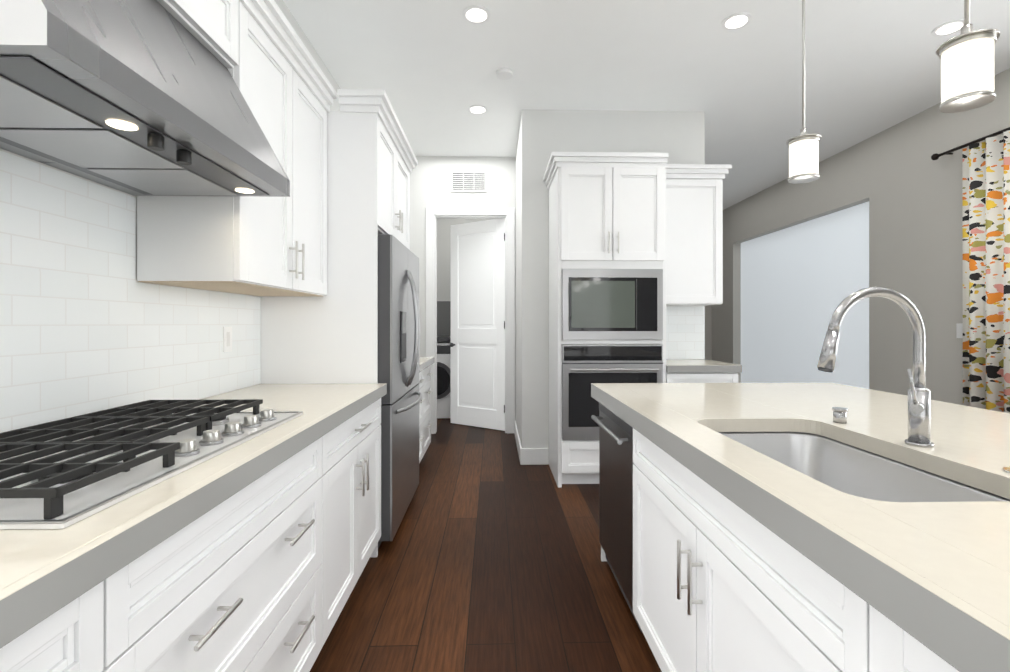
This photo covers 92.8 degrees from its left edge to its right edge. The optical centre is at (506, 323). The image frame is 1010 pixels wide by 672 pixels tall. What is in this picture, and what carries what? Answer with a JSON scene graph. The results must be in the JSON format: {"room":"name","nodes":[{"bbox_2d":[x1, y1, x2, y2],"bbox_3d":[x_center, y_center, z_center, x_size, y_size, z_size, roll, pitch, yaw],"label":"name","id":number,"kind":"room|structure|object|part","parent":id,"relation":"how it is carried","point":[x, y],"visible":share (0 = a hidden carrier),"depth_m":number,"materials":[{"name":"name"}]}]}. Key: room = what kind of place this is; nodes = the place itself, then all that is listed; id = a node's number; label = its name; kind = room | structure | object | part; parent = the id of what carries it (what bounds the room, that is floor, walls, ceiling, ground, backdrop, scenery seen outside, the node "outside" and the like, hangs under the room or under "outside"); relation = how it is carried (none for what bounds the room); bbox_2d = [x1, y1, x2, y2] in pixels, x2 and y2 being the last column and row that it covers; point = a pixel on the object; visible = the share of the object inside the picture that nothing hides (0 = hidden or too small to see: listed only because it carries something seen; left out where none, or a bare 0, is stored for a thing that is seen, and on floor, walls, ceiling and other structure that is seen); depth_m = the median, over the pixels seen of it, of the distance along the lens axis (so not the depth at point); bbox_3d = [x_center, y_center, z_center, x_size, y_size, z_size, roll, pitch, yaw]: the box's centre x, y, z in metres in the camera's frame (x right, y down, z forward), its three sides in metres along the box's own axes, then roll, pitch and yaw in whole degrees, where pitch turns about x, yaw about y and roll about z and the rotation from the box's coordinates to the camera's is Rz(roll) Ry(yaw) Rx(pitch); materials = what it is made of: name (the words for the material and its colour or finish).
{"room":"kitchen","nodes":[
{"label":"kitchen","id":0,"kind":"room"},
{"bbox_2d":[0,0,339,397],"bbox_3d":[-1.349,-0.320,2.610,0.120,3.100,11.400,0,0,-2],"label":"wall","id":1,"kind":"structure","parent":0,"point":[291,19],"depth_m":2.89,"materials":[{"name":"beige paint"}]},
{"bbox_2d":[0,151,260,432],"bbox_3d":[-1.230,-0.057,0.561,0.003,0.739,3.898,0,0,-2],"label":"tile backsplash","id":2,"kind":"structure","parent":1,"relation":"attached to","point":[88,324],"depth_m":1.45,"materials":[{"name":"white tile"}]},
{"bbox_2d":[223,327,231,351],"bbox_3d":[-1.270,0.072,2.192,0.006,0.115,0.070,0,0,-2],"label":"electrical outlet plate","id":3,"kind":"object","parent":2,"relation":"attached to","point":[227,339],"visible":1,"depth_m":2.18,"materials":[{"name":"white plastic"}]},
{"bbox_2d":[0,0,289,196],"bbox_3d":[-0.986,-0.632,1.185,0.522,0.469,0.892,0,0,-2],"label":"range hood","id":4,"kind":"object","parent":1,"relation":"attached to","point":[139,97],"visible":1,"depth_m":1.08,"materials":[{"name":"silver metal"}]},
{"bbox_2d":[157,0,238,67],"bbox_3d":[-1.047,-1.039,1.188,0.393,0.335,0.900,0,0,-2],"label":"upper cabinet","id":5,"kind":"object","parent":1,"relation":"attached to","point":[212,26],"visible":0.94,"depth_m":1.51,"materials":[{"name":"white wood"}]},
{"bbox_2d":[137,0,336,296],"bbox_3d":[-1.071,-0.673,2.076,0.393,1.065,0.874,0,0,-2],"label":"upper cabinet","id":6,"kind":"object","parent":1,"relation":"attached to","point":[261,246],"visible":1,"depth_m":1.85,"materials":[{"name":"white wood"}]},
{"bbox_2d":[401,156,515,420],"bbox_3d":[-0.632,-0.319,5.435,1.465,3.100,0.110,0,0,-2],"label":"wall","id":7,"kind":"structure","parent":0,"point":[430,181],"depth_m":5.38,"materials":[{"name":"beige paint"}]},
{"bbox_2d":[451,170,486,191],"bbox_3d":[-0.423,-1.589,5.380,0.400,0.240,0.012,0,0,-2],"label":"air vent","id":8,"kind":"object","parent":7,"relation":"in","point":[468,180],"visible":1,"depth_m":5.38,"materials":[{"name":"white metal"}]},
{"bbox_2d":[426,207,514,433],"bbox_3d":[-0.405,-0.034,5.432,0.990,2.530,0.128,0,0,-2],"label":"door frame","id":9,"kind":"structure","parent":7,"relation":"attached to","point":[433,214],"depth_m":5.38,"materials":[{"name":"white wood"}]},
{"bbox_2d":[450,218,504,430],"bbox_3d":[-0.347,0.009,5.685,0.678,2.420,0.498,0,0,-2],"label":"laundry door","id":10,"kind":"structure","parent":7,"relation":"in","point":[477,379],"depth_m":5.67,"materials":[{"name":"white wood"}]},
{"bbox_2d":[514,421,522,464],"bbox_3d":[0.111,1.161,4.786,0.014,0.140,1.200,0,0,-2],"label":"baseboard","id":11,"kind":"structure","parent":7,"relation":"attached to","point":[520,450],"depth_m":4.49,"materials":[{"name":"white wood"}]},
{"bbox_2d":[437,219,491,336],"bbox_3d":[-0.624,-0.318,6.981,1.565,3.100,0.100,0,0,-2],"label":"wall","id":12,"kind":"structure","parent":0,"point":[443,259],"depth_m":6.91,"materials":[{"name":"beige paint"}]},
{"bbox_2d":[437,301,450,335],"bbox_3d":[-0.674,-0.065,6.921,1.457,0.505,0.012,0,0,-2],"label":"tile backsplash","id":13,"kind":"structure","parent":12,"relation":"attached to","point":[443,318],"depth_m":6.91,"materials":[{"name":"grey tile"}]},
{"bbox_2d":[310,418,661,671],"bbox_3d":[1.559,1.260,2.738,6.100,0.060,11.500,0,0,-2],"label":"floor","id":14,"kind":"structure","parent":0,"point":[487,558],"depth_m":2.27,"materials":[{"name":"brown wood"}]},
{"bbox_2d":[0,567,123,671],"bbox_3d":[-0.914,0.794,0.495,0.625,0.870,0.450,0,0,-2],"label":"base cabinet","id":15,"kind":"object","parent":14,"relation":"on","point":[86,634],"depth_m":0.68,"materials":[{"name":"white wood"}]},
{"bbox_2d":[0,383,386,647],"bbox_3d":[-0.903,0.342,0.570,0.655,0.056,3.898,0,0,-2],"label":"countertop","id":16,"kind":"structure","parent":15,"relation":"on","point":[45,573],"depth_m":0.81,"materials":[{"name":"stone"}]},
{"bbox_2d":[0,399,302,529],"bbox_3d":[-0.950,0.285,1.185,0.525,0.056,0.920,0,0,-2],"label":"cooktop","id":17,"kind":"object","parent":16,"relation":"in","point":[62,473],"visible":1,"depth_m":1.03,"materials":[{"name":"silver metal"}]},
{"bbox_2d":[124,428,335,671],"bbox_3d":[-0.932,0.794,1.183,0.625,0.870,1.046,0,0,-2],"label":"base cabinet","id":18,"kind":"object","parent":14,"relation":"on","point":[263,573],"depth_m":1.17,"materials":[{"name":"white wood"}]},
{"bbox_2d":[261,89,417,556],"bbox_3d":[-0.971,0.013,3.020,0.652,2.435,1.100,0,0,-2],"label":"tall cabinet","id":19,"kind":"object","parent":14,"relation":"on","point":[331,336],"visible":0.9,"depth_m":2.52,"materials":[{"name":"white wood"}]},
{"bbox_2d":[336,398,380,620],"bbox_3d":[-0.957,0.794,2.080,0.625,0.870,0.870,0,0,-2],"label":"base cabinet","id":20,"kind":"object","parent":14,"relation":"on","point":[358,439],"depth_m":2.05,"materials":[{"name":"white wood"}]},
{"bbox_2d":[378,235,421,547],"bbox_3d":[-0.910,0.378,3.022,0.720,1.705,0.940,0,0,-2],"label":"refrigerator","id":21,"kind":"object","parent":14,"relation":"on","point":[398,319],"visible":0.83,"depth_m":2.70,"materials":[{"name":"grey metal"}]},
{"bbox_2d":[418,365,432,463],"bbox_3d":[-0.991,0.796,4.024,0.662,0.870,1.000,0,0,-2],"label":"base cabinet","id":22,"kind":"object","parent":14,"relation":"on","point":[425,391],"visible":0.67,"depth_m":4.16,"materials":[{"name":"white wood"}]},
{"bbox_2d":[419,357,433,371],"bbox_3d":[-0.997,0.344,4.037,0.655,0.056,1.026,0,0,-2],"label":"countertop","id":23,"kind":"structure","parent":22,"relation":"on","point":[425,362],"depth_m":4.09,"materials":[{"name":"stone"}]},
{"bbox_2d":[437,337,450,341],"bbox_3d":[-0.663,0.712,6.529,1.457,1.040,0.760,0,0,-2],"label":"countertop","id":24,"kind":"structure","parent":14,"relation":"on","point":[443,339],"depth_m":6.15,"materials":[{"name":"grey"}]},
{"bbox_2d":[437,342,450,417],"bbox_3d":[-0.919,0.742,6.500,0.690,0.980,0.745,0,0,-2],"label":"washer","id":25,"kind":"object","parent":14,"relation":"on","point":[443,374],"visible":0.12,"depth_m":6.17,"materials":[{"name":"white metal"}]},
{"bbox_2d":[543,152,668,486],"bbox_3d":[0.762,-0.019,3.887,0.870,2.500,0.654,0,0,-2],"label":"tall cabinet","id":26,"kind":"object","parent":14,"relation":"on","point":[607,210],"visible":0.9,"depth_m":3.61,"materials":[{"name":"white wood"}]},
{"bbox_2d":[562,269,662,339],"bbox_3d":[0.789,-0.142,3.827,0.756,0.531,0.482,0,0,-2],"label":"microwave","id":27,"kind":"object","parent":26,"relation":"in","point":[612,304],"visible":0.96,"depth_m":3.59,"materials":[{"name":"grey metal"}]},
{"bbox_2d":[562,344,662,439],"bbox_3d":[0.788,0.515,3.855,0.756,0.714,0.626,0,0,-2],"label":"wall oven","id":28,"kind":"object","parent":26,"relation":"in","point":[584,366],"visible":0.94,"depth_m":3.59,"materials":[{"name":"grey"}]},
{"bbox_2d":[666,373,737,382],"bbox_3d":[1.476,0.795,3.916,0.552,0.870,0.634,0,0,-2],"label":"base cabinet","id":29,"kind":"object","parent":14,"relation":"on","point":[701,377],"visible":0.08,"depth_m":3.64,"materials":[{"name":"white wood"}]},
{"bbox_2d":[666,359,741,372],"bbox_3d":[1.486,0.344,3.928,0.572,0.056,0.612,0,0,-2],"label":"countertop","id":30,"kind":"structure","parent":29,"relation":"on","point":[691,366],"depth_m":3.63,"materials":[{"name":"stone"}]},
{"bbox_2d":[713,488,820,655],"bbox_3d":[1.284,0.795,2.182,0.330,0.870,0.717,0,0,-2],"label":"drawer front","id":31,"kind":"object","parent":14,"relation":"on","point":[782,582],"depth_m":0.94,"materials":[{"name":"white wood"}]},
{"bbox_2d":[591,403,641,631],"bbox_3d":[0.767,0.794,2.188,0.663,0.830,0.600,0,0,-2],"label":"dishwasher","id":32,"kind":"object","parent":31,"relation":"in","point":[616,463],"visible":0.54,"depth_m":2.12,"materials":[{"name":"grey metal"}]},
{"bbox_2d":[821,569,958,671],"bbox_3d":[1.012,0.793,0.404,0.970,0.870,0.722,0,0,-2],"label":"base cabinet","id":33,"kind":"object","parent":14,"relation":"on","point":[855,636],"depth_m":0.70,"materials":[{"name":"white wood"}]},
{"bbox_2d":[591,382,1009,671],"bbox_3d":[1.141,0.326,0.611,1.290,0.116,3.870,0,0,-2],"label":"countertop","id":34,"kind":"structure","parent":33,"relation":"on","point":[934,577],"depth_m":0.92,"materials":[{"name":"stone"}]},
{"bbox_3d":[1.056,0.291,1.524,0.042,0.046,0.042,0,0,-2],"label":"soap dispenser button","id":35,"kind":"part","parent":34,"relation":"part of","materials":[{"name":"silver metal"}]},
{"bbox_2d":[718,432,1009,501],"bbox_3d":[0.815,0.468,1.218,0.456,0.215,0.796,0,0,-2],"label":"undermount sink","id":36,"kind":"object","parent":34,"relation":"in","point":[846,468],"visible":0.1,"depth_m":1.39,"materials":[{"name":"silver metal"}]},
{"bbox_2d":[817,287,933,447],"bbox_3d":[0.936,0.111,1.227,0.320,0.407,0.086,0,0,-2],"label":"pull-down faucet","id":37,"kind":"object","parent":34,"relation":"on","point":[919,413],"visible":1,"depth_m":1.22,"materials":[{"name":"silver metal"}]},
{"bbox_2d":[1002,467,1009,473],"bbox_3d":[1.086,0.310,1.005,0.070,0.007,0.070,0,0,-2],"label":"disc","id":38,"kind":"object","parent":34,"relation":"on","point":[1006,469],"visible":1,"depth_m":1.02,"materials":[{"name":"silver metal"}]},
{"bbox_2d":[516,109,704,448],"bbox_3d":[0.923,-0.319,4.877,1.615,3.100,1.310,0,0,-2],"label":"wall","id":39,"kind":"structure","parent":0,"point":[677,136],"depth_m":4.21,"materials":[{"name":"beige paint"}]},
{"bbox_2d":[666,306,704,358],"bbox_3d":[1.468,0.081,4.228,0.552,0.467,0.014,0,0,-2],"label":"tile backsplash","id":40,"kind":"structure","parent":39,"relation":"attached to","point":[685,332],"depth_m":4.23,"materials":[{"name":"white tile"}]},
{"bbox_2d":[666,164,731,305],"bbox_3d":[1.498,-0.712,4.035,0.602,1.115,0.395,0,0,-2],"label":"upper cabinet","id":41,"kind":"object","parent":39,"relation":"attached to","point":[694,234],"visible":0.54,"depth_m":3.90,"materials":[{"name":"white wood"}]},
{"bbox_2d":[283,0,1009,209],"bbox_3d":[1.559,-1.910,2.740,6.100,0.080,11.500,0,0,-2],"label":"ceiling","id":42,"kind":"structure","parent":0,"point":[432,67],"depth_m":3.46,"materials":[{"name":"paint"}]},
{"bbox_2d":[462,5,490,23],"bbox_3d":[-0.181,-1.866,2.913,0.169,0.007,0.169,0,0,-8],"label":"recessed light","id":43,"kind":"object","parent":42,"relation":"in","point":[475,14],"depth_m":2.90,"materials":[{"name":"white"}]},
{"bbox_2d":[468,105,486,113],"bbox_3d":[-0.251,-1.865,4.201,0.169,0.007,0.169,0,0,-8],"label":"recessed light","id":44,"kind":"object","parent":42,"relation":"in","point":[475,109],"depth_m":4.19,"materials":[{"name":"white"}]},
{"bbox_2d":[497,68,512,79],"bbox_3d":[-0.014,-1.854,3.577,0.120,0.030,0.120,0,0,-2],"label":"smoke detector","id":45,"kind":"object","parent":42,"relation":"attached to","point":[504,73],"visible":1,"depth_m":3.56,"materials":[{"name":"white plastic"}]},
{"bbox_2d":[721,12,751,29],"bbox_3d":[1.422,-1.866,2.976,0.169,0.007,0.169,0,0,-8],"label":"recessed light","id":46,"kind":"object","parent":42,"relation":"in","point":[735,21],"depth_m":2.97,"materials":[{"name":"white"}]},
{"bbox_2d":[786,0,821,183],"bbox_3d":[1.109,-1.203,1.797,0.114,1.334,0.114,0,0,-2],"label":"pendant light","id":47,"kind":"object","parent":42,"relation":"hanging from","point":[803,146],"visible":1,"depth_m":1.77,"materials":[{"name":"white glass"}]},
{"bbox_2d":[931,19,963,36],"bbox_3d":[2.801,-1.866,3.043,0.169,0.007,0.169,0,0,-8],"label":"recessed light","id":48,"kind":"object","parent":42,"relation":"in","point":[948,28],"depth_m":3.04,"materials":[{"name":"white"}]},
{"bbox_2d":[936,0,999,112],"bbox_3d":[1.126,-1.203,1.177,0.114,1.334,0.114,0,0,-2],"label":"pendant light","id":49,"kind":"object","parent":42,"relation":"hanging from","point":[966,56],"visible":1,"depth_m":1.15,"materials":[{"name":"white glass"}]},
{"bbox_2d":[705,305,711,359],"bbox_3d":[2.207,-0.317,8.358,2.700,3.100,0.100,0,0,-2],"label":"wall","id":50,"kind":"structure","parent":0,"point":[708,332],"depth_m":8.34,"materials":[{"name":"beige paint"}]},
{"bbox_2d":[741,201,868,388],"bbox_3d":[3.775,-0.318,6.225,0.080,3.100,3.350,0,0,-2],"label":"window","id":51,"kind":"structure","parent":0,"point":[801,282],"depth_m":6.02,"materials":[{"name":"glass"}]},
{"bbox_2d":[712,68,1009,404],"bbox_3d":[3.769,-0.320,2.749,0.120,3.100,11.400,0,0,-2],"label":"wall","id":52,"kind":"structure","parent":0,"point":[902,182],"depth_m":4.46,"materials":[{"name":"beige paint"}]},
{"bbox_2d":[956,323,962,337],"bbox_3d":[3.675,0.060,3.886,0.005,0.120,0.080,0,0,-2],"label":"switch plate","id":53,"kind":"object","parent":52,"relation":"attached to","point":[959,330],"visible":0.64,"depth_m":3.90,"materials":[{"name":"white plastic"}]},
{"bbox_2d":[931,127,1009,159],"bbox_3d":[3.662,-1.400,2.660,0.097,0.056,2.828,0,0,-2],"label":"curtain rod","id":54,"kind":"object","parent":52,"relation":"attached to","point":[936,156],"visible":1,"depth_m":3.78,"materials":[{"name":"brown metal"}]},
{"bbox_2d":[962,130,1009,412],"bbox_3d":[3.620,-0.091,3.400,0.076,2.582,0.810,0,0,-2],"label":"curtain","id":55,"kind":"object","parent":54,"relation":"hanging from","point":[986,257],"visible":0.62,"depth_m":3.59,"materials":[{"name":"multicoloured fabric"}]}
]}

